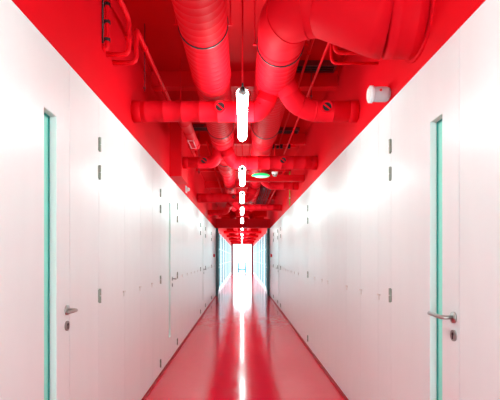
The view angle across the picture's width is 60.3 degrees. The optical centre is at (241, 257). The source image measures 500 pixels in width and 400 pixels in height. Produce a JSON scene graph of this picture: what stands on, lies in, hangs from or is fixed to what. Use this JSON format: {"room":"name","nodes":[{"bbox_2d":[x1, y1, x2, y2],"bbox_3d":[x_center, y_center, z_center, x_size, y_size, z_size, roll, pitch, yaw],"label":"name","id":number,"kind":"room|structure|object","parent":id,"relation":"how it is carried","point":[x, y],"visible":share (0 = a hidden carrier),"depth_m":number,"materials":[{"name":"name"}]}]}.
{"room":"building corridor","nodes":[
{"label":"building corridor","id":0,"kind":"room"},
{"bbox_2d":[12,0,230,290],"bbox_3d":[-1.195,-0.290,17.800,0.500,3.320,40.400,0,0,0],"label":"wall","id":1,"kind":"structure","parent":0,"point":[73,28],"depth_m":3.14,"materials":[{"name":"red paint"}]},
{"bbox_2d":[0,0,77,399],"bbox_3d":[-0.969,0.155,1.902,0.191,2.430,0.916,0,0,0],"label":"door","id":2,"kind":"structure","parent":1,"relation":"in","point":[35,310],"depth_m":1.95,"materials":[{"name":"white laminate"}]},
{"bbox_2d":[70,66,98,399],"bbox_3d":[-0.960,0.137,2.600,0.030,2.387,0.476,0,0,0],"label":"wall panel","id":3,"kind":"object","parent":1,"relation":"attached to","point":[84,103],"visible":0.78,"depth_m":2.58,"materials":[{"name":"white laminate"}]},
{"bbox_2d":[102,0,103,42],"bbox_3d":[-0.939,-1.663,2.253,0.012,0.426,1.306,0,0,0],"label":"cable","id":4,"kind":"object","parent":1,"relation":"attached to","point":[102,0],"visible":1,"depth_m":2.90,"materials":[{"name":"metal"}]},
{"bbox_2d":[102,0,110,52],"bbox_3d":[-0.923,-1.634,2.271,0.061,0.475,1.341,0,0,0],"label":"pipe","id":5,"kind":"object","parent":1,"relation":"attached to","point":[107,4],"visible":1,"depth_m":2.91,"materials":[{"name":"red metal"}]},
{"bbox_2d":[98,99,125,399],"bbox_3d":[-1.142,0.137,3.141,0.426,2.387,0.634,0,0,0],"label":"door","id":6,"kind":"structure","parent":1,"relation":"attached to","point":[111,291],"depth_m":3.09,"materials":[{"name":"grey"}]},
{"bbox_2d":[106,0,131,56],"bbox_3d":[-0.856,-1.545,0.316,0.178,0.284,5.412,0,0,0],"label":"pipe","id":7,"kind":"object","parent":1,"relation":"attached to","point":[128,38],"visible":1,"depth_m":2.98,"materials":[{"name":"red metal"}]},
{"bbox_2d":[124,127,141,399],"bbox_3d":[-1.144,0.137,3.730,0.422,2.387,0.536,0,0,0],"label":"wall panel","id":8,"kind":"object","parent":1,"relation":"attached to","point":[132,286],"visible":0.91,"depth_m":3.64,"materials":[{"name":"grey"}]},
{"bbox_2d":[140,144,152,399],"bbox_3d":[-1.144,0.137,4.265,0.422,2.387,0.526,0,0,0],"label":"wall panel","id":9,"kind":"object","parent":1,"relation":"attached to","point":[146,283],"visible":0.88,"depth_m":4.21,"materials":[{"name":"grey"}]},
{"bbox_2d":[152,158,159,383],"bbox_3d":[-1.150,0.137,4.745,0.410,2.387,0.426,0,0,0],"label":"wall panel","id":10,"kind":"object","parent":1,"relation":"attached to","point":[155,167],"visible":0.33,"depth_m":4.70,"materials":[{"name":"grey laminate"}]},
{"bbox_2d":[160,167,176,372],"bbox_3d":[-0.969,0.155,5.402,0.191,2.430,0.916,0,0,0],"label":"door","id":11,"kind":"structure","parent":1,"relation":"in","point":[166,183],"depth_m":5.38,"materials":[{"name":"white laminate"}]},
{"bbox_2d":[173,181,176,353],"bbox_3d":[-0.960,0.137,6.055,0.030,2.387,0.386,0,0,0],"label":"wall panel","id":12,"kind":"object","parent":1,"relation":"attached to","point":[174,184],"visible":0.71,"depth_m":6.02,"materials":[{"name":"white laminate"}]},
{"bbox_2d":[170,122,187,183],"bbox_3d":[-0.868,-1.510,5.935,0.155,0.880,0.630,0,0,0],"label":"boxing","id":13,"kind":"structure","parent":1,"relation":"attached to","point":[178,142],"depth_m":5.62,"materials":[{"name":"red paint"}]},
{"bbox_2d":[142,295,215,399],"bbox_3d":[-0.942,1.353,6.500,0.006,0.035,17.800,0,0,0],"label":"baseboard","id":14,"kind":"structure","parent":1,"relation":"attached to","point":[175,353],"depth_m":5.57,"materials":[{"name":"red"}]},
{"bbox_2d":[177,186,182,348],"bbox_3d":[-1.142,0.137,6.533,0.426,2.387,0.597,0,0,0],"label":"wall panel","id":15,"kind":"object","parent":1,"relation":"attached to","point":[179,191],"visible":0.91,"depth_m":6.50,"materials":[{"name":"grey"}]},
{"bbox_2d":[183,193,187,339],"bbox_3d":[-1.144,0.137,7.125,0.422,2.387,0.579,0,0,0],"label":"wall panel","id":16,"kind":"object","parent":1,"relation":"attached to","point":[185,273],"visible":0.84,"depth_m":7.07,"materials":[{"name":"grey"}]},
{"bbox_2d":[187,197,191,334],"bbox_3d":[-1.144,0.137,7.708,0.422,2.387,0.579,0,0,0],"label":"wall panel","id":17,"kind":"object","parent":1,"relation":"attached to","point":[189,272],"visible":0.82,"depth_m":7.59,"materials":[{"name":"grey"}]},
{"bbox_2d":[191,202,194,328],"bbox_3d":[-1.144,0.137,8.292,0.422,2.387,0.579,0,0,0],"label":"wall panel","id":18,"kind":"object","parent":1,"relation":"attached to","point":[192,204],"visible":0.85,"depth_m":8.21,"materials":[{"name":"grey laminate"}]},
{"bbox_2d":[195,206,197,322],"bbox_3d":[-1.144,0.137,8.875,0.422,2.387,0.579,0,0,0],"label":"wall panel","id":19,"kind":"object","parent":1,"relation":"attached to","point":[196,208],"visible":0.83,"depth_m":8.93,"materials":[{"name":"grey"}]},
{"bbox_2d":[198,209,199,318],"bbox_3d":[-1.144,0.137,9.458,0.422,2.387,0.579,0,0,0],"label":"wall panel","id":20,"kind":"object","parent":1,"relation":"attached to","point":[198,209],"visible":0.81,"depth_m":9.34,"materials":[{"name":"grey"}]},
{"bbox_2d":[200,212,205,315],"bbox_3d":[-0.969,0.155,10.192,0.191,2.430,0.916,0,0,0],"label":"door","id":21,"kind":"structure","parent":1,"relation":"in","point":[202,269],"depth_m":10.03,"materials":[{"name":"white laminate"}]},
{"bbox_2d":[204,216,204,310],"bbox_3d":[-0.960,0.137,10.850,0.030,2.387,0.396,0,0,0],"label":"wall panel","id":22,"kind":"object","parent":1,"relation":"attached to","point":[204,216],"visible":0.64,"depth_m":10.84,"materials":[{"name":"white laminate"}]},
{"bbox_2d":[205,217,206,308],"bbox_3d":[-1.142,0.137,11.306,0.426,2.387,0.544,0,0,0],"label":"wall panel","id":23,"kind":"object","parent":1,"relation":"attached to","point":[205,217],"visible":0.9,"depth_m":11.13,"materials":[{"name":"grey"}]},
{"bbox_2d":[207,219,208,306],"bbox_3d":[-1.144,0.137,11.845,0.422,2.387,0.526,0,0,0],"label":"wall panel","id":24,"kind":"object","parent":1,"relation":"attached to","point":[207,219],"visible":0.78,"depth_m":11.78,"materials":[{"name":"grey"}]},
{"bbox_2d":[208,221,209,304],"bbox_3d":[-1.144,0.137,12.375,0.422,2.387,0.526,0,0,0],"label":"wall panel","id":25,"kind":"object","parent":1,"relation":"attached to","point":[208,221],"visible":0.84,"depth_m":12.32,"materials":[{"name":"grey"}]},
{"bbox_2d":[210,223,210,301],"bbox_3d":[-1.144,0.137,12.905,0.422,2.387,0.526,0,0,0],"label":"wall panel","id":26,"kind":"object","parent":1,"relation":"attached to","point":[210,223],"visible":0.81,"depth_m":12.90,"materials":[{"name":"grey"}]},
{"bbox_2d":[211,224,212,300],"bbox_3d":[-1.142,0.137,13.426,0.426,2.387,0.544,0,0,0],"label":"wall panel","id":27,"kind":"object","parent":1,"relation":"attached to","point":[211,224],"visible":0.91,"depth_m":13.32,"materials":[{"name":"grey"}]},
{"bbox_2d":[212,225,213,299],"bbox_3d":[-1.144,0.137,13.965,0.422,2.387,0.526,0,0,0],"label":"wall panel","id":28,"kind":"object","parent":1,"relation":"attached to","point":[212,225],"visible":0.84,"depth_m":13.77,"materials":[{"name":"grey"}]},
{"bbox_2d":[213,226,214,297],"bbox_3d":[-1.144,0.137,14.495,0.422,2.387,0.526,0,0,0],"label":"wall panel","id":29,"kind":"object","parent":1,"relation":"attached to","point":[213,226],"visible":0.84,"depth_m":14.26,"materials":[{"name":"grey"}]},
{"bbox_2d":[214,227,215,296],"bbox_3d":[-1.144,0.137,15.025,0.422,2.387,0.526,0,0,0],"label":"wall panel","id":30,"kind":"object","parent":1,"relation":"attached to","point":[214,227],"visible":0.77,"depth_m":14.78,"materials":[{"name":"grey"}]},
{"bbox_2d":[215,228,215,294],"bbox_3d":[-0.960,0.137,15.395,0.030,2.387,0.206,0,0,0],"label":"wall panel","id":31,"kind":"object","parent":1,"relation":"attached to","point":[215,228],"visible":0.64,"depth_m":15.34,"materials":[{"name":"white laminate"}]},
{"bbox_2d":[218,230,219,293],"bbox_3d":[-0.884,0.160,16.110,0.081,2.380,0.900,0,0,0],"label":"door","id":32,"kind":"structure","parent":1,"relation":"in","point":[218,230],"depth_m":16.45,"materials":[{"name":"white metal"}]},
{"bbox_2d":[219,234,219,286],"bbox_3d":[-1.000,0.105,18.170,0.050,2.330,2.340,0,0,0],"label":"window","id":33,"kind":"structure","parent":1,"relation":"in","point":[219,234],"depth_m":19.05,"materials":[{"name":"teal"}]},
{"bbox_2d":[221,236,222,284],"bbox_3d":[-1.000,0.105,20.750,0.050,2.330,2.180,0,0,0],"label":"window","id":34,"kind":"structure","parent":1,"relation":"in","point":[221,236],"depth_m":20.91,"materials":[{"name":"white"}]},
{"bbox_2d":[231,244,252,273],"bbox_3d":[0.028,0.060,37.910,1.945,2.620,0.120,0,0,0],"label":"door frame","id":35,"kind":"structure","parent":1,"relation":"attached to","point":[231,244],"depth_m":37.85,"materials":[{"name":"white metal"}]},
{"bbox_2d":[224,231,260,232],"bbox_3d":[0.028,-1.350,22.400,1.945,0.140,0.140,0,0,0],"label":"duct","id":36,"kind":"object","parent":1,"relation":"attached to","point":[224,231],"visible":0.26,"depth_m":22.34,"materials":[{"name":"red metal"}]},
{"bbox_2d":[227,235,257,236],"bbox_3d":[0.028,-1.350,26.600,1.945,0.140,0.140,0,0,0],"label":"duct","id":37,"kind":"object","parent":1,"relation":"attached to","point":[227,235],"visible":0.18,"depth_m":26.54,"materials":[{"name":"red metal"}]},
{"bbox_2d":[216,228,269,295],"bbox_3d":[0.028,0.145,15.550,1.945,2.450,0.100,0,0,0],"label":"door frame","id":38,"kind":"structure","parent":1,"relation":"attached to","point":[268,229],"depth_m":15.50,"materials":[{"name":"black metal"}]},
{"bbox_2d":[216,219,269,227],"bbox_3d":[0.028,-1.245,15.520,1.945,0.330,0.160,0,0,0],"label":"beam","id":39,"kind":"structure","parent":38,"relation":"on","point":[220,223],"depth_m":15.44,"materials":[{"name":"red paint"}]},
{"bbox_2d":[123,0,347,209],"bbox_3d":[0.028,-2.010,17.800,2.145,0.120,40.400,0,0,0],"label":"ceiling","id":40,"kind":"structure","parent":0,"point":[163,39],"depth_m":4.00,"materials":[{"name":"red paint"}]},
{"bbox_2d":[143,24,145,90],"bbox_3d":[-0.810,-1.670,3.580,0.022,0.560,0.019,0,0,0],"label":"rod","id":41,"kind":"object","parent":40,"relation":"hanging from","point":[144,87],"visible":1,"depth_m":3.58,"materials":[{"name":"red metal"}]},
{"bbox_2d":[112,28,196,156],"bbox_3d":[-0.849,-1.681,5.175,0.192,0.537,4.084,0,0,0],"label":"pipe","id":42,"kind":"object","parent":40,"relation":"hanging from","point":[138,37],"visible":0.94,"depth_m":3.29,"materials":[{"name":"red metal"}]},
{"bbox_2d":[179,122,199,150],"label":"duct","id":43,"kind":"object","parent":40,"relation":"in","point":[187,128],"depth_m":4.86,"materials":[{"name":"red metal"}]},
{"bbox_2d":[193,124,206,130],"bbox_3d":[-0.655,-1.925,6.350,0.410,0.050,0.180,0,0,0],"label":"ceiling vent","id":44,"kind":"object","parent":40,"relation":"in","point":[197,127],"visible":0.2,"depth_m":6.26,"materials":[{"name":"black metal"}]},
{"bbox_2d":[171,0,236,210],"bbox_3d":[-0.255,-1.659,5.558,0.386,0.582,15.895,0,0,0],"label":"duct","id":45,"kind":"object","parent":40,"relation":"hanging from","point":[202,25],"visible":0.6,"depth_m":3.00,"materials":[{"name":"red metal"}]},
{"bbox_2d":[182,148,221,168],"bbox_3d":[-0.507,-1.331,5.701,0.557,0.280,0.216,0,0,0],"label":"duct","id":46,"kind":"object","parent":45,"relation":"attached to","point":[215,158],"visible":0.95,"depth_m":5.66,"materials":[{"name":"red metal"}]},
{"bbox_2d":[208,202,231,215],"bbox_3d":[-0.553,-1.368,11.948,0.899,0.364,0.389,0,0,40],"label":"duct","id":47,"kind":"object","parent":45,"relation":"attached to","point":[226,210],"visible":0.96,"depth_m":12.02,"materials":[{"name":"red metal"}]},
{"bbox_2d":[231,202,281,210],"bbox_3d":[0.359,-1.347,10.713,1.274,0.322,0.342,0,0,0],"label":"duct","id":48,"kind":"object","parent":45,"relation":"attached to","point":[247,207],"visible":0.9,"depth_m":10.73,"materials":[{"name":"red metal"}]},
{"bbox_2d":[220,147,317,169],"bbox_3d":[0.351,-1.334,5.677,1.290,0.312,0.291,0,0,0],"label":"duct","id":49,"kind":"object","parent":45,"relation":"attached to","point":[230,158],"visible":0.98,"depth_m":5.65,"materials":[{"name":"red metal"}]},
{"bbox_2d":[205,181,265,187],"bbox_3d":[0.028,-1.870,11.000,1.945,0.160,0.120,0,0,0],"label":"beam","id":50,"kind":"structure","parent":40,"relation":"attached to","point":[208,184],"depth_m":10.94,"materials":[{"name":"red metal"}]},
{"bbox_2d":[236,0,248,141],"bbox_3d":[0.003,-1.495,3.328,0.084,0.910,1.165,0,0,0],"label":"lamp","id":51,"kind":"object","parent":40,"relation":"hanging from","point":[242,95],"visible":1,"depth_m":3.01,"materials":[{"name":"white plastic"}]},
{"bbox_2d":[237,89,247,141],"bbox_3d":[0.003,-1.082,3.340,0.074,0.074,1.060,0,0,0],"label":"diffuser","id":52,"kind":"object","parent":51,"relation":"attached to","point":[242,100],"depth_m":3.16,"materials":[{"name":"white plastic"}]},
{"bbox_2d":[239,142,245,185],"bbox_3d":[0.003,-1.495,5.747,0.084,0.910,1.165,0,0,0],"label":"lamp","id":53,"kind":"object","parent":40,"relation":"hanging from","point":[242,169],"visible":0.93,"depth_m":5.38,"materials":[{"name":"white plastic"}]},
{"bbox_2d":[239,166,244,185],"bbox_3d":[0.003,-1.082,5.760,0.074,0.074,1.060,0,0,0],"label":"diffuser","id":54,"kind":"object","parent":53,"relation":"attached to","point":[241,173],"depth_m":5.59,"materials":[{"name":"white plastic"}]},
{"bbox_2d":[227,228,257,230],"bbox_3d":[0.028,-1.815,26.500,1.945,0.270,0.120,0,0,0],"label":"beam","id":55,"kind":"structure","parent":40,"relation":"attached to","point":[228,229],"depth_m":26.44,"materials":[{"name":"red metal"}]},
{"bbox_2d":[221,217,263,218],"bbox_3d":[0.028,-1.815,19.750,1.945,0.270,0.120,0,0,0],"label":"beam","id":56,"kind":"structure","parent":40,"relation":"attached to","point":[221,217],"depth_m":19.69,"materials":[{"name":"red paint"}]},
{"bbox_2d":[219,210,266,216],"bbox_3d":[0.028,-1.815,17.500,1.945,0.270,0.120,0,0,0],"label":"beam","id":57,"kind":"structure","parent":40,"relation":"attached to","point":[237,212],"depth_m":17.44,"materials":[{"name":"red paint"}]},
{"bbox_2d":[229,212,238,240],"bbox_3d":[-0.350,-1.580,26.700,0.242,0.242,21.600,0,0,0],"label":"duct","id":58,"kind":"object","parent":57,"relation":"hanging from","point":[232,215],"visible":0.34,"depth_m":15.90,"materials":[{"name":"red metal"}]},
{"bbox_2d":[245,212,254,240],"bbox_3d":[0.380,-1.580,26.700,0.242,0.242,21.600,0,0,0],"label":"duct","id":59,"kind":"object","parent":57,"relation":"hanging from","point":[252,214],"visible":0.35,"depth_m":15.98,"materials":[{"name":"red metal"}]},
{"bbox_2d":[196,166,290,171],"bbox_3d":[0.028,-1.870,8.900,1.945,0.160,0.120,0,0,0],"label":"beam","id":60,"kind":"structure","parent":40,"relation":"attached to","point":[216,167],"depth_m":8.84,"materials":[{"name":"red metal"}]},
{"bbox_2d":[151,71,337,90],"bbox_3d":[0.028,-1.870,4.550,1.945,0.160,0.120,0,0,0],"label":"beam","id":61,"kind":"structure","parent":40,"relation":"attached to","point":[171,79],"depth_m":4.49,"materials":[{"name":"red paint"}]},
{"bbox_2d":[188,134,305,145],"bbox_3d":[0.028,-1.870,6.800,1.945,0.160,0.120,0,0,0],"label":"beam","id":62,"kind":"structure","parent":40,"relation":"attached to","point":[299,139],"depth_m":6.74,"materials":[{"name":"red paint"}]},
{"bbox_2d":[205,140,222,192],"bbox_3d":[-0.520,-1.710,9.450,0.036,0.036,6.300,0,0,0],"label":"pipe","id":63,"kind":"object","parent":62,"relation":"hanging from","point":[206,141],"visible":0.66,"depth_m":8.24,"materials":[{"name":"red metal"}]},
{"bbox_2d":[256,184,271,203],"bbox_3d":[0.530,-1.784,11.948,0.350,0.332,5.304,0,0,0],"label":"cable tray","id":64,"kind":"object","parent":40,"relation":"hanging from","point":[262,186],"visible":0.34,"depth_m":11.54,"materials":[{"name":"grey metal"}]},
{"bbox_2d":[272,133,295,148],"bbox_3d":[0.610,-1.790,6.415,0.380,0.320,0.070,0,0,0],"label":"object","id":65,"kind":"object","parent":40,"relation":"hanging from","point":[281,146],"visible":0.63,"depth_m":6.40,"materials":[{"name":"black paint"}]},
{"bbox_2d":[278,127,299,133],"bbox_3d":[0.660,-1.925,6.500,0.400,0.050,0.180,0,0,0],"label":"ceiling vent","id":66,"kind":"object","parent":40,"relation":"in","point":[288,130],"visible":0.6,"depth_m":6.41,"materials":[{"name":"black metal"}]},
{"bbox_2d":[296,60,336,72],"bbox_3d":[0.720,-1.925,4.330,0.440,0.050,0.180,0,0,0],"label":"ceiling vent","id":67,"kind":"object","parent":40,"relation":"in","point":[327,66],"visible":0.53,"depth_m":4.28,"materials":[{"name":"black metal"}]},
{"bbox_2d":[247,0,434,203],"bbox_3d":[0.568,-1.540,7.865,0.980,0.820,11.280,0,0,0],"label":"duct","id":68,"kind":"object","parent":40,"relation":"hanging from","point":[374,29],"visible":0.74,"depth_m":2.52,"materials":[{"name":"red metal"}]},
{"bbox_2d":[131,90,277,122],"bbox_3d":[-0.311,-1.326,3.711,1.259,0.296,0.223,0,0,0],"label":"duct","id":69,"kind":"object","parent":68,"relation":"attached to","point":[258,109],"visible":0.99,"depth_m":3.65,"materials":[{"name":"red metal"}]},
{"bbox_2d":[197,186,256,202],"bbox_3d":[-0.314,-1.340,9.001,1.254,0.337,0.396,0,0,0],"label":"duct","id":70,"kind":"object","parent":68,"relation":"attached to","point":[250,194],"visible":0.91,"depth_m":9.01,"materials":[{"name":"red metal"}]},
{"bbox_2d":[252,169,269,177],"bbox_3d":[0.262,-1.253,5.998,0.256,0.274,0.094,0,0,0],"label":"exit sign","id":71,"kind":"object","parent":68,"relation":"hanging from","point":[257,175],"visible":0.99,"depth_m":5.97,"materials":[{"name":"green plastic"}]},
{"bbox_2d":[261,182,298,189],"bbox_3d":[0.623,-1.354,7.602,0.787,0.285,0.285,0,0,-18],"label":"duct","id":72,"kind":"object","parent":68,"relation":"attached to","point":[272,185],"visible":0.56,"depth_m":7.58,"materials":[{"name":"red metal"}]},
{"bbox_2d":[278,39,314,144],"bbox_3d":[0.560,-1.720,2.600,0.033,0.034,8.200,0,0,0],"label":"pipe","id":73,"kind":"object","parent":68,"relation":"attached to","point":[312,40],"visible":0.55,"depth_m":3.94,"materials":[{"name":"red metal"}]},
{"bbox_2d":[278,79,359,122],"bbox_3d":[0.638,-1.347,3.687,0.759,0.338,0.266,0,0,-14],"label":"duct","id":74,"kind":"object","parent":68,"relation":"attached to","point":[293,99],"visible":0.99,"depth_m":3.64,"materials":[{"name":"red metal"}]},
{"bbox_2d":[231,240,252,243],"bbox_3d":[0.028,-1.600,38.075,2.145,0.700,0.150,0,0,0],"label":"wall","id":75,"kind":"structure","parent":0,"point":[231,240],"depth_m":38.00,"materials":[{"name":"red paint"}]},
{"bbox_2d":[242,244,251,272],"bbox_3d":[0.439,0.055,38.045,0.822,2.610,0.050,0,0,0],"label":"door","id":76,"kind":"structure","parent":75,"relation":"in","point":[242,244],"depth_m":38.02,"materials":[{"name":"white plastic"}]},
{"bbox_2d":[141,274,347,399],"bbox_3d":[0.028,1.420,17.800,3.145,0.100,40.400,0,0,0],"label":"floor","id":77,"kind":"structure","parent":0,"point":[242,347],"depth_m":5.86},
{"bbox_2d":[253,0,485,289],"bbox_3d":[1.250,-0.290,17.800,0.500,3.320,40.400,0,0,0],"label":"wall","id":78,"kind":"structure","parent":0,"point":[327,141],"depth_m":3.72,"materials":[{"name":"red paint"}]},
{"bbox_2d":[262,236,263,284],"bbox_3d":[1.055,0.105,20.750,0.050,2.330,2.180,0,0,0],"label":"window","id":79,"kind":"structure","parent":78,"relation":"in","point":[263,236],"depth_m":21.04,"materials":[{"name":"teal"}]},
{"bbox_2d":[265,234,265,286],"bbox_3d":[1.055,0.105,18.170,0.050,2.330,2.340,0,0,0],"label":"window","id":80,"kind":"structure","parent":78,"relation":"in","point":[265,234],"depth_m":19.25,"materials":[{"name":"teal"}]},
{"bbox_2d":[266,231,266,292],"bbox_3d":[0.939,0.160,16.110,0.081,2.380,0.900,0,0,0],"label":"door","id":81,"kind":"structure","parent":78,"relation":"in","point":[266,231],"depth_m":16.49,"materials":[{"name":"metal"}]},
{"bbox_2d":[270,228,270,295],"bbox_3d":[1.199,0.137,15.030,0.422,2.387,0.556,0,0,0],"label":"wall panel","id":82,"kind":"object","parent":78,"relation":"attached to","point":[270,228],"visible":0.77,"depth_m":15.09,"materials":[{"name":"grey"}]},
{"bbox_2d":[271,227,271,296],"bbox_3d":[1.199,0.137,14.470,0.422,2.387,0.556,0,0,0],"label":"wall panel","id":83,"kind":"object","parent":78,"relation":"attached to","point":[271,227],"visible":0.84,"depth_m":14.58,"materials":[{"name":"grey"}]},
{"bbox_2d":[272,225,273,299],"bbox_3d":[1.197,0.137,13.901,0.426,2.387,0.574,0,0,0],"label":"wall panel","id":84,"kind":"object","parent":78,"relation":"attached to","point":[273,225],"visible":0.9,"depth_m":13.87,"materials":[{"name":"grey"}]},
{"bbox_2d":[273,224,274,300],"bbox_3d":[1.199,0.137,13.350,0.422,2.387,0.556,0,0,0],"label":"wall panel","id":85,"kind":"object","parent":78,"relation":"attached to","point":[274,224],"visible":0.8,"depth_m":13.23,"materials":[{"name":"grey"}]},
{"bbox_2d":[245,174,303,182],"bbox_3d":[0.513,-1.280,6.920,0.966,0.120,0.140,0,0,0],"label":"duct","id":86,"kind":"object","parent":78,"relation":"attached to","point":[248,178],"visible":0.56,"depth_m":6.86,"materials":[{"name":"red metal"}]},
{"bbox_2d":[275,223,275,302],"bbox_3d":[1.199,0.137,12.790,0.422,2.387,0.556,0,0,0],"label":"wall panel","id":87,"kind":"object","parent":78,"relation":"attached to","point":[275,223],"visible":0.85,"depth_m":12.84,"materials":[{"name":"grey"}]},
{"bbox_2d":[276,220,277,304],"bbox_3d":[1.197,0.137,12.221,0.426,2.387,0.574,0,0,0],"label":"wall panel","id":88,"kind":"object","parent":78,"relation":"attached to","point":[277,220],"visible":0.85,"depth_m":12.11,"materials":[{"name":"grey"}]},
{"bbox_2d":[278,217,280,308],"bbox_3d":[1.024,0.155,11.492,0.191,2.430,0.916,0,0,0],"label":"door","id":89,"kind":"structure","parent":78,"relation":"in","point":[279,219],"depth_m":11.47,"materials":[{"name":"white laminate"}]},
{"bbox_2d":[280,215,282,311],"bbox_3d":[1.199,0.137,10.766,0.422,2.387,0.564,0,0,0],"label":"wall panel","id":90,"kind":"object","parent":78,"relation":"attached to","point":[281,268],"visible":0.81,"depth_m":10.62,"materials":[{"name":"grey"}]},
{"bbox_2d":[283,213,284,314],"bbox_3d":[1.199,0.137,10.197,0.422,2.387,0.564,0,0,0],"label":"wall panel","id":91,"kind":"object","parent":78,"relation":"attached to","point":[284,213],"visible":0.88,"depth_m":10.12,"materials":[{"name":"grey"}]},
{"bbox_2d":[285,210,287,318],"bbox_3d":[1.199,0.137,9.628,0.422,2.387,0.564,0,0,0],"label":"wall panel","id":92,"kind":"object","parent":78,"relation":"attached to","point":[286,212],"visible":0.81,"depth_m":9.66,"materials":[{"name":"grey"}]},
{"bbox_2d":[288,207,290,322],"bbox_3d":[1.199,0.137,9.059,0.422,2.387,0.564,0,0,0],"label":"wall panel","id":93,"kind":"object","parent":78,"relation":"attached to","point":[289,209],"visible":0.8,"depth_m":9.05,"materials":[{"name":"grey laminate"}]},
{"bbox_2d":[291,204,293,325],"bbox_3d":[1.199,0.137,8.491,0.422,2.387,0.564,0,0,0],"label":"wall panel","id":94,"kind":"object","parent":78,"relation":"attached to","point":[292,206],"visible":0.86,"depth_m":8.52,"materials":[{"name":"grey laminate"}]},
{"bbox_2d":[294,199,297,331],"bbox_3d":[1.199,0.137,7.922,0.422,2.387,0.564,0,0,0],"label":"wall panel","id":95,"kind":"object","parent":78,"relation":"attached to","point":[296,201],"visible":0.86,"depth_m":7.89,"materials":[{"name":"grey"}]},
{"bbox_2d":[298,194,302,337],"bbox_3d":[1.199,0.137,7.353,0.422,2.387,0.564,0,0,0],"label":"wall panel","id":96,"kind":"object","parent":78,"relation":"attached to","point":[300,199],"visible":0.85,"depth_m":7.35,"materials":[{"name":"grey laminate"}]},
{"bbox_2d":[303,189,307,344],"bbox_3d":[1.197,0.137,6.775,0.426,2.387,0.583,0,0,0],"label":"wall panel","id":97,"kind":"object","parent":78,"relation":"attached to","point":[305,194],"visible":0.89,"depth_m":6.77,"materials":[{"name":"grey"}]},
{"bbox_2d":[270,296,347,399],"bbox_3d":[0.997,1.353,6.500,0.006,0.035,17.800,0,0,0],"label":"baseboard","id":98,"kind":"structure","parent":78,"relation":"attached to","point":[306,345],"depth_m":5.59,"materials":[{"name":"red"}]},
{"bbox_2d":[308,181,314,353],"bbox_3d":[1.205,0.137,6.210,0.410,2.387,0.576,0,0,0],"label":"wall panel","id":99,"kind":"object","parent":78,"relation":"attached to","point":[311,190],"visible":0.31,"depth_m":6.19,"materials":[{"name":"grey"}]},
{"bbox_2d":[314,174,321,363],"bbox_3d":[1.199,0.137,5.655,0.422,2.387,0.526,0,0,0],"label":"wall panel","id":100,"kind":"object","parent":78,"relation":"attached to","point":[318,182],"visible":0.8,"depth_m":5.62,"materials":[{"name":"grey"}]},
{"bbox_2d":[321,168,327,371],"bbox_3d":[1.199,0.137,5.205,0.422,2.387,0.366,0,0,0],"label":"wall panel","id":101,"kind":"object","parent":78,"relation":"attached to","point":[324,279],"visible":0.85,"depth_m":5.15,"materials":[{"name":"grey"}]},
{"bbox_2d":[283,43,378,154],"bbox_3d":[0.819,-1.528,4.925,0.362,0.218,3.551,0,0,0],"label":"pipe","id":102,"kind":"object","parent":78,"relation":"attached to","point":[328,44],"visible":0.78,"depth_m":3.29,"materials":[{"name":"red metal"}]},
{"bbox_2d":[327,149,345,395],"bbox_3d":[1.199,0.137,4.570,0.422,2.387,0.896,0,0,0],"label":"wall panel","id":103,"kind":"object","parent":78,"relation":"attached to","point":[336,280],"visible":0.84,"depth_m":4.50,"materials":[{"name":"grey"}]},
{"bbox_2d":[333,45,359,54],"bbox_3d":[0.823,-1.698,3.060,0.354,0.504,0.028,0,0,0],"label":"pipe","id":104,"kind":"object","parent":78,"relation":"attached to","point":[335,49],"visible":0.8,"depth_m":3.05,"materials":[{"name":"red metal"}]},
{"bbox_2d":[345,133,360,399],"bbox_3d":[1.199,0.137,3.875,0.422,2.387,0.486,0,0,0],"label":"wall panel","id":105,"kind":"object","parent":78,"relation":"attached to","point":[353,150],"visible":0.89,"depth_m":3.86,"materials":[{"name":"grey"}]},
{"bbox_2d":[359,115,377,399],"bbox_3d":[1.199,0.137,3.395,0.422,2.387,0.466,0,0,0],"label":"wall panel","id":106,"kind":"object","parent":78,"relation":"attached to","point":[369,135],"visible":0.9,"depth_m":3.37,"materials":[{"name":"grey"}]},
{"bbox_2d":[366,85,390,102],"bbox_3d":[0.930,-1.115,2.930,0.139,0.114,0.114,0,0,0],"label":"wall speaker","id":107,"kind":"object","parent":78,"relation":"attached to","point":[374,93],"visible":1,"depth_m":2.89,"materials":[{"name":"grey plastic"}]},
{"bbox_2d":[366,87,370,101],"bbox_3d":[0.863,-1.115,2.930,0.003,0.092,0.092,0,0,0],"label":"grille","id":108,"kind":"object","parent":107,"relation":"attached to","point":[368,96],"depth_m":2.93,"materials":[{"name":"beige plastic"}]},
{"bbox_2d":[377,101,390,399],"bbox_3d":[1.199,0.137,3.023,0.422,2.387,0.270,0,0,0],"label":"wall panel","id":109,"kind":"object","parent":78,"relation":"attached to","point":[384,117],"visible":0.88,"depth_m":3.02,"materials":[{"name":"grey"}]},
{"bbox_2d":[389,29,458,399],"bbox_3d":[1.024,0.155,2.441,0.191,2.430,0.922,0,0,0],"label":"door","id":110,"kind":"structure","parent":78,"relation":"in","point":[424,141],"depth_m":2.31,"materials":[{"name":"white laminate"}]},
{"bbox_2d":[459,0,499,399],"bbox_3d":[1.015,0.137,1.490,0.030,2.387,0.976,0,0,0],"label":"wall panel","id":111,"kind":"object","parent":78,"relation":"attached to","point":[479,36],"visible":1,"depth_m":1.80,"materials":[{"name":"white laminate"}]},
{"label":"outside","id":112,"kind":"structure","parent":0,"visible":0},
{"bbox_2d":[233,267,251,273],"bbox_3d":[0.000,1.555,31.000,60.000,0.130,78.000,0,0,0],"label":"ground","id":113,"kind":"structure","parent":112,"point":[248,269],"depth_m":47.46,"materials":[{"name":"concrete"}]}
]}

